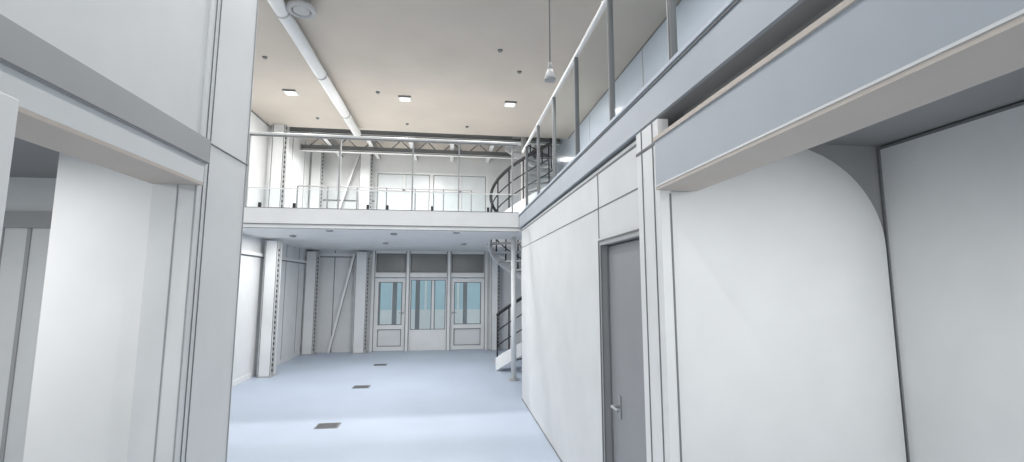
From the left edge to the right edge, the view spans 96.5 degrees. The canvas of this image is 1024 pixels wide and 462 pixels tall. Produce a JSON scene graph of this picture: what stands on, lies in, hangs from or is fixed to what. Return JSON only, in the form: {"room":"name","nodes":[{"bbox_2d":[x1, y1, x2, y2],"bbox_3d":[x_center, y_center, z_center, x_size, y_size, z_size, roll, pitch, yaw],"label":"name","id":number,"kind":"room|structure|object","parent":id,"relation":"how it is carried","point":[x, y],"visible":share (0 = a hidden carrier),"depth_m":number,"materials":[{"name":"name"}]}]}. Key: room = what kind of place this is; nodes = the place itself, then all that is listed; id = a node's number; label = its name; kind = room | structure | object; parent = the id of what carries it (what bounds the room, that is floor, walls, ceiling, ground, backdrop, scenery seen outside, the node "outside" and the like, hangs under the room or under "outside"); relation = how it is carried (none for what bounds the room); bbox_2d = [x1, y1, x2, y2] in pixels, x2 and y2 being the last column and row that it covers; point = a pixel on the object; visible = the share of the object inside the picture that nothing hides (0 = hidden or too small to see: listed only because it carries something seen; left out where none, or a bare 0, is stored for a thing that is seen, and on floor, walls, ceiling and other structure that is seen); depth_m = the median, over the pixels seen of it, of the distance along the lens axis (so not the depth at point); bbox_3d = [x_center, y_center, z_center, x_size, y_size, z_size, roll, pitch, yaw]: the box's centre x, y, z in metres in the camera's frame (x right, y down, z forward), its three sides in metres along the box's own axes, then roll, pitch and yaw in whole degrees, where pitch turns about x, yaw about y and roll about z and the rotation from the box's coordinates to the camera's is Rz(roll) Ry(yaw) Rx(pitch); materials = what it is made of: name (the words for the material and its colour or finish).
{"room":"industrial hall","nodes":[
{"label":"industrial hall","id":0,"kind":"room"},
{"bbox_2d":[0,177,55,461],"bbox_3d":[-3.109,-0.398,2.910,2.200,4.970,0.130,1,-7,-8],"label":"wall","id":1,"kind":"structure","parent":0,"point":[24,244],"depth_m":2.79,"materials":[{"name":"white paint"}]},
{"bbox_2d":[9,137,59,177],"bbox_3d":[-2.584,-0.705,0.087,2.280,0.080,5.700,1,-7,-8],"label":"ceiling","id":2,"kind":"structure","parent":0,"point":[30,160],"depth_m":2.50,"materials":[{"name":"white paint"}]},
{"bbox_2d":[23,153,151,461],"bbox_3d":[-1.983,0.802,2.201,0.480,2.420,0.150,1,-7,-8],"label":"wall","id":3,"kind":"structure","parent":0,"point":[80,407],"depth_m":2.17,"materials":[{"name":"white paint"}]},
{"bbox_2d":[0,0,209,133],"bbox_3d":[-1.302,-1.980,-0.016,0.194,2.510,4.860,1,-7,-8],"label":"wall","id":4,"kind":"structure","parent":0,"point":[155,50],"depth_m":1.80,"materials":[{"name":"white paint"}]},
{"bbox_2d":[232,110,310,380],"bbox_3d":[-4.770,-0.096,7.541,0.150,5.450,9.500,1,-7,-8],"label":"wall","id":5,"kind":"structure","parent":0,"point":[289,336],"depth_m":9.13,"materials":[{"name":"white paint"}]},
{"bbox_2d":[232,373,250,386],"bbox_3d":[-4.511,2.368,5.585,0.020,0.100,6.150,1,-7,-8],"label":"baseboard","id":6,"kind":"structure","parent":5,"relation":"attached to","point":[235,382],"depth_m":8.21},
{"bbox_2d":[243,207,521,251],"bbox_3d":[-1.908,0.143,9.872,6.250,0.320,5.424,1,-7,-8],"label":"floor","id":7,"kind":"structure","parent":0,"point":[353,229],"depth_m":7.36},
{"bbox_2d":[268,124,289,206],"bbox_3d":[-4.718,-1.340,9.294,0.280,2.570,0.310,1,-7,-8],"label":"steel column","id":8,"kind":"structure","parent":7,"relation":"on","point":[279,148],"depth_m":9.17,"materials":[{"name":"grey metal"}]},
{"bbox_2d":[308,144,324,207],"bbox_3d":[-5.160,-1.011,12.091,0.320,2.570,0.310,1,-7,-8],"label":"steel column","id":9,"kind":"structure","parent":7,"relation":"on","point":[317,158],"depth_m":12.02,"materials":[{"name":"grey metal"}]},
{"bbox_2d":[358,146,372,208],"bbox_3d":[-3.936,-0.988,12.291,0.340,2.570,0.280,1,-7,-8],"label":"steel column","id":10,"kind":"structure","parent":7,"relation":"on","point":[366,160],"depth_m":12.23,"materials":[{"name":"grey metal"}]},
{"bbox_2d":[339,156,359,208],"bbox_3d":[-4.491,-0.884,12.190,0.764,2.315,0.075,1,-7,-8],"label":"diagonal brace","id":11,"kind":"object","parent":10,"relation":"attached to","point":[358,157],"visible":0.64,"depth_m":12.23,"materials":[{"name":"white metal"}]},
{"bbox_2d":[244,131,520,211],"bbox_3d":[-2.239,-0.920,7.274,4.830,1.204,0.054,1,-7,-8],"label":"railing","id":12,"kind":"object","parent":7,"relation":"on","point":[269,134],"visible":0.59,"depth_m":7.31,"materials":[{"name":"grey metal"}]},
{"bbox_2d":[296,185,471,210],"bbox_3d":[-2.447,-0.474,8.882,3.324,0.754,0.030,1,-7,-8],"label":"guard rail","id":13,"kind":"object","parent":7,"relation":"on","point":[298,186],"visible":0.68,"depth_m":8.88,"materials":[{"name":"grey metal"}]},
{"bbox_2d":[227,349,560,461],"bbox_3d":[-1.260,2.394,4.780,6.450,0.159,15.300,1,-7,-8],"label":"floor","id":14,"kind":"structure","parent":0,"point":[427,405],"depth_m":6.30,"materials":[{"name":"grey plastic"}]},
{"bbox_2d":[0,92,18,243],"bbox_3d":[-1.461,0.740,0.984,0.230,2.260,0.300,1,-7,-8],"label":"post","id":15,"kind":"object","parent":14,"relation":"on","point":[9,105],"visible":1,"depth_m":1.23,"materials":[{"name":"white paint"}]},
{"bbox_2d":[0,14,210,185],"bbox_3d":[-1.281,-0.618,-0.163,0.238,0.230,4.880,1,-7,-8],"label":"beam","id":16,"kind":"structure","parent":15,"relation":"on","point":[66,106],"depth_m":1.55,"materials":[{"name":"grey metal"}]},
{"bbox_2d":[127,0,258,461],"bbox_3d":[-1.746,-0.449,2.475,0.385,4.970,0.524,1,-7,-8],"label":"column","id":17,"kind":"structure","parent":14,"relation":"on","point":[182,389],"depth_m":2.28,"materials":[{"name":"white paint"}]},
{"bbox_2d":[256,241,282,377],"bbox_3d":[-4.718,1.506,8.960,0.280,2.600,0.310,1,-7,-8],"label":"steel column","id":18,"kind":"structure","parent":14,"relation":"on","point":[266,367],"depth_m":8.85,"materials":[{"name":"grey metal"}]},
{"bbox_2d":[300,251,319,354],"bbox_3d":[-5.160,1.834,11.757,0.320,2.600,0.310,1,-7,-8],"label":"steel column","id":19,"kind":"structure","parent":14,"relation":"on","point":[310,303],"depth_m":11.64,"materials":[{"name":"grey metal"}]},
{"bbox_2d":[352,252,369,353],"bbox_3d":[-3.936,1.858,11.957,0.340,2.600,0.280,1,-7,-8],"label":"steel column","id":20,"kind":"structure","parent":14,"relation":"on","point":[359,340],"depth_m":11.85,"materials":[{"name":"grey metal"}]},
{"bbox_2d":[327,254,355,352],"bbox_3d":[-4.417,1.863,11.878,0.614,2.541,0.075,1,-7,-8],"label":"diagonal brace","id":21,"kind":"object","parent":20,"relation":"attached to","point":[354,255],"visible":1,"depth_m":11.84,"materials":[{"name":"white metal"}]},
{"bbox_2d":[490,255,499,350],"bbox_3d":[-0.467,1.912,12.422,0.240,2.600,0.280,1,-7,-8],"label":"steel column","id":22,"kind":"structure","parent":14,"relation":"on","point":[494,267],"depth_m":12.33,"materials":[{"name":"grey metal"}]},
{"bbox_2d":[508,237,518,380],"bbox_3d":[0.033,1.434,8.604,0.200,2.660,0.197,1,-7,-8],"label":"support pole","id":23,"kind":"object","parent":14,"relation":"on","point":[513,239],"visible":1,"depth_m":8.56,"materials":[{"name":"grey metal"}]},
{"bbox_2d":[489,137,557,370],"bbox_3d":[0.266,-0.127,10.211,1.569,6.151,1.569,1,-7,-8],"label":"spiral staircase","id":24,"kind":"structure","parent":14,"relation":"on","point":[504,358],"depth_m":9.98,"materials":[{"name":"grey metal"}]},
{"bbox_2d":[636,119,681,461],"bbox_3d":[0.774,0.725,2.396,0.066,2.620,0.284,1,-7,-8],"label":"post","id":25,"kind":"object","parent":14,"relation":"on","point":[658,298],"visible":0.82,"depth_m":2.37,"materials":[{"name":"white paint"}]},
{"bbox_2d":[653,0,1023,190],"bbox_3d":[1.165,-0.618,0.079,0.230,0.275,4.700,1,-7,-8],"label":"beam","id":26,"kind":"structure","parent":25,"relation":"attached to","point":[861,64],"depth_m":1.27,"materials":[{"name":"white paint"}]},
{"bbox_2d":[309,152,540,352],"bbox_3d":[-2.276,0.495,12.571,6.250,5.450,0.130,1,-7,-8],"label":"wall","id":27,"kind":"structure","parent":0,"point":[334,266],"depth_m":12.47,"materials":[{"name":"white paint"}]},
{"bbox_2d":[373,278,405,350],"bbox_3d":[-3.269,2.224,12.207,0.820,1.910,0.121,1,-7,-8],"label":"door","id":28,"kind":"structure","parent":27,"relation":"in","point":[386,337],"depth_m":12.18,"materials":[{"name":"white wood"}]},
{"bbox_2d":[375,252,405,272],"bbox_3d":[-3.275,0.869,12.410,0.840,0.570,0.074,1,-7,-8],"label":"window","id":29,"kind":"structure","parent":27,"relation":"in","point":[386,262],"depth_m":12.40,"materials":[{"name":"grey glass"}]},
{"bbox_2d":[375,172,431,209],"bbox_3d":[-3.007,-1.054,12.672,1.520,1.150,0.074,1,-7,-8],"label":"window","id":30,"kind":"structure","parent":27,"relation":"in","point":[395,200],"depth_m":12.67,"materials":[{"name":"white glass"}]},
{"bbox_2d":[408,331,446,350],"bbox_3d":[-2.279,2.955,12.302,1.030,0.500,0.070,1,-7,-8],"label":"panel","id":31,"kind":"object","parent":27,"relation":"attached to","point":[426,340],"depth_m":12.27,"materials":[{"name":"white paint"}]},
{"bbox_2d":[408,278,447,331],"bbox_3d":[-2.279,1.997,12.413,1.030,1.430,0.074,1,-7,-8],"label":"window","id":32,"kind":"structure","parent":27,"relation":"in","point":[411,279],"depth_m":12.38,"materials":[{"name":"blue glass"}]},
{"bbox_2d":[369,251,487,351],"bbox_3d":[-2.220,1.870,12.405,3.100,2.680,0.154,1,-7,-8],"label":"trim","id":33,"kind":"structure","parent":27,"relation":"attached to","point":[407,275],"depth_m":12.36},
{"bbox_2d":[410,253,446,273],"bbox_3d":[-2.279,0.884,12.543,1.030,0.570,0.074,1,-7,-8],"label":"window","id":34,"kind":"structure","parent":27,"relation":"in","point":[420,263],"depth_m":12.53,"materials":[{"name":"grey glass"}]},
{"bbox_2d":[431,173,487,211],"bbox_3d":[-1.476,-1.030,12.878,1.570,1.150,0.074,1,-7,-8],"label":"window","id":35,"kind":"structure","parent":27,"relation":"in","point":[476,183],"depth_m":12.88,"materials":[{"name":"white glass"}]},
{"bbox_2d":[450,278,483,349],"bbox_3d":[-1.222,2.257,12.482,0.930,1.910,0.121,1,-7,-8],"label":"door","id":36,"kind":"structure","parent":27,"relation":"in","point":[465,335],"depth_m":12.46,"materials":[{"name":"white wood"}]},
{"bbox_2d":[451,253,483,273],"bbox_3d":[-1.228,0.901,12.684,0.950,0.570,0.074,1,-7,-8],"label":"window","id":37,"kind":"structure","parent":27,"relation":"in","point":[461,263],"depth_m":12.67,"materials":[{"name":"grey glass"}]},
{"bbox_2d":[251,0,678,153],"bbox_3d":[-1.260,-2.900,5.402,6.450,0.580,15.300,1,-7,-8],"label":"ceiling","id":38,"kind":"structure","parent":0,"point":[444,55],"depth_m":6.61,"materials":[{"name":"beige paint"}]},
{"bbox_2d":[282,89,298,95],"bbox_3d":[-3.720,-2.324,7.684,0.210,0.030,0.215,1,-7,-8],"label":"recessed light","id":39,"kind":"object","parent":38,"relation":"in","point":[291,92],"visible":1,"depth_m":7.64,"materials":[{"name":"white plastic"}]},
{"bbox_2d":[286,0,316,18],"bbox_3d":[-2.394,-2.558,5.207,0.330,0.145,0.330,1,-7,-8],"label":"ceiling vent","id":40,"kind":"object","parent":38,"relation":"in","point":[301,9],"visible":1,"depth_m":5.17,"materials":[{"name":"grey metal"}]},
{"bbox_2d":[267,0,360,135],"bbox_3d":[-2.783,-2.397,6.355,0.172,0.196,6.300,1,-7,-8],"label":"ceiling pipe","id":41,"kind":"object","parent":38,"relation":"hanging from","point":[288,21],"depth_m":6.21,"materials":[{"name":"white metal"}]},
{"bbox_2d":[398,95,410,101],"bbox_3d":[-1.857,-2.295,7.934,0.210,0.030,0.215,1,-7,-8],"label":"recessed light","id":42,"kind":"object","parent":38,"relation":"in","point":[401,97],"visible":1,"depth_m":7.88,"materials":[{"name":"white plastic"}]},
{"bbox_2d":[289,127,560,163],"bbox_3d":[-2.064,-2.191,11.305,6.230,0.410,3.060,1,-7,-8],"label":"joist","id":43,"kind":"object","parent":38,"relation":"attached to","point":[332,145],"visible":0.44,"depth_m":11.35,"materials":[{"name":"grey metal"}]},
{"bbox_2d":[504,101,516,106],"bbox_3d":[-0.033,-2.266,8.179,0.210,0.030,0.215,1,-7,-8],"label":"recessed light","id":44,"kind":"object","parent":38,"relation":"in","point":[507,103],"visible":1,"depth_m":8.14,"materials":[{"name":"white plastic"}]},
{"bbox_2d":[544,0,555,82],"bbox_3d":[0.333,-2.034,4.074,0.100,1.450,0.100,1,-7,-8],"label":"pendant lamp","id":45,"kind":"object","parent":38,"relation":"hanging from","point":[550,77],"visible":1,"depth_m":3.99,"materials":[{"name":"grey metal"}]},
{"bbox_2d":[521,141,638,461],"bbox_3d":[0.528,1.006,4.876,0.124,2.640,4.710,1,-7,-8],"label":"wall partition","id":46,"kind":"structure","parent":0,"point":[561,364],"depth_m":4.26,"materials":[{"name":"white paint"}]},
{"bbox_2d":[598,229,638,461],"bbox_3d":[0.767,1.059,2.933,0.126,2.080,0.832,1,-7,-8],"label":"trim","id":47,"kind":"structure","parent":46,"relation":"attached to","point":[632,235],"depth_m":3.31,"materials":[{"name":"grey metal"}]},
{"bbox_2d":[607,240,646,461],"bbox_3d":[0.749,1.079,2.921,0.115,2.022,0.726,1,-7,-8],"label":"door","id":48,"kind":"structure","parent":46,"relation":"in","point":[627,405],"depth_m":3.01,"materials":[{"name":"grey paint"}]},
{"bbox_2d":[518,0,843,227],"bbox_3d":[1.480,-0.623,2.713,1.465,0.390,9.800,1,-7,-8],"label":"floor","id":49,"kind":"structure","parent":0,"point":[741,33],"depth_m":2.10,"materials":[{"name":"white paint"}]},
{"bbox_2d":[522,0,677,205],"bbox_3d":[0.825,-1.351,2.735,0.080,1.062,9.650,1,-7,-8],"label":"balcony railing","id":50,"kind":"object","parent":49,"relation":"on","point":[608,4],"visible":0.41,"depth_m":4.10,"materials":[{"name":"grey metal"}]},
{"bbox_2d":[540,0,1023,461],"bbox_3d":[1.867,-0.333,5.526,0.140,5.450,15.300,1,-7,-8],"label":"wall","id":51,"kind":"structure","parent":0,"point":[952,196],"depth_m":2.31,"materials":[{"name":"white paint"}]},
{"bbox_2d":[808,144,885,242],"bbox_3d":[1.568,0.768,2.551,1.290,2.570,0.100,1,-7,-8],"label":"wall","id":52,"kind":"structure","parent":0,"point":[860,162],"depth_m":2.70,"materials":[{"name":"white paint"}]},
{"bbox_2d":[671,149,906,461],"bbox_3d":[1.496,0.758,2.426,1.365,2.560,0.100,1,-7,-8],"label":"wall panel","id":53,"kind":"object","parent":52,"relation":"attached to","point":[786,337],"visible":0.85,"depth_m":2.40,"materials":[{"name":"white paint"}]},
{"bbox_2d":[823,67,1023,146],"bbox_3d":[1.886,-0.819,0.404,1.280,0.080,5.100,1,-7,-8],"label":"ceiling","id":54,"kind":"structure","parent":0,"point":[1005,90],"depth_m":2.18,"materials":[{"name":"white paint"}]},
{"label":"outside","id":55,"kind":"structure","parent":0,"visible":0},
{"bbox_3d":[-2.197,3.743,15.924,28.000,0.180,7.200,1,-7,-8],"label":"ground","id":56,"kind":"structure","parent":55,"visible":0},
{"bbox_2d":[380,278,480,328],"bbox_3d":[-2.556,1.818,18.819,20.000,4.320,0.250,1,-7,-8],"label":"facade","id":57,"kind":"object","parent":56,"relation":"on","point":[473,289],"visible":0.05,"depth_m":18.50,"materials":[{"name":"blue glass"}]},
{"bbox_2d":[378,278,483,328],"bbox_3d":[-1.976,1.839,14.501,8.000,3.270,0.500,1,-7,-8],"label":"building","id":58,"kind":"structure","parent":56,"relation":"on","point":[394,292],"depth_m":14.17,"materials":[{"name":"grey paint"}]}
]}

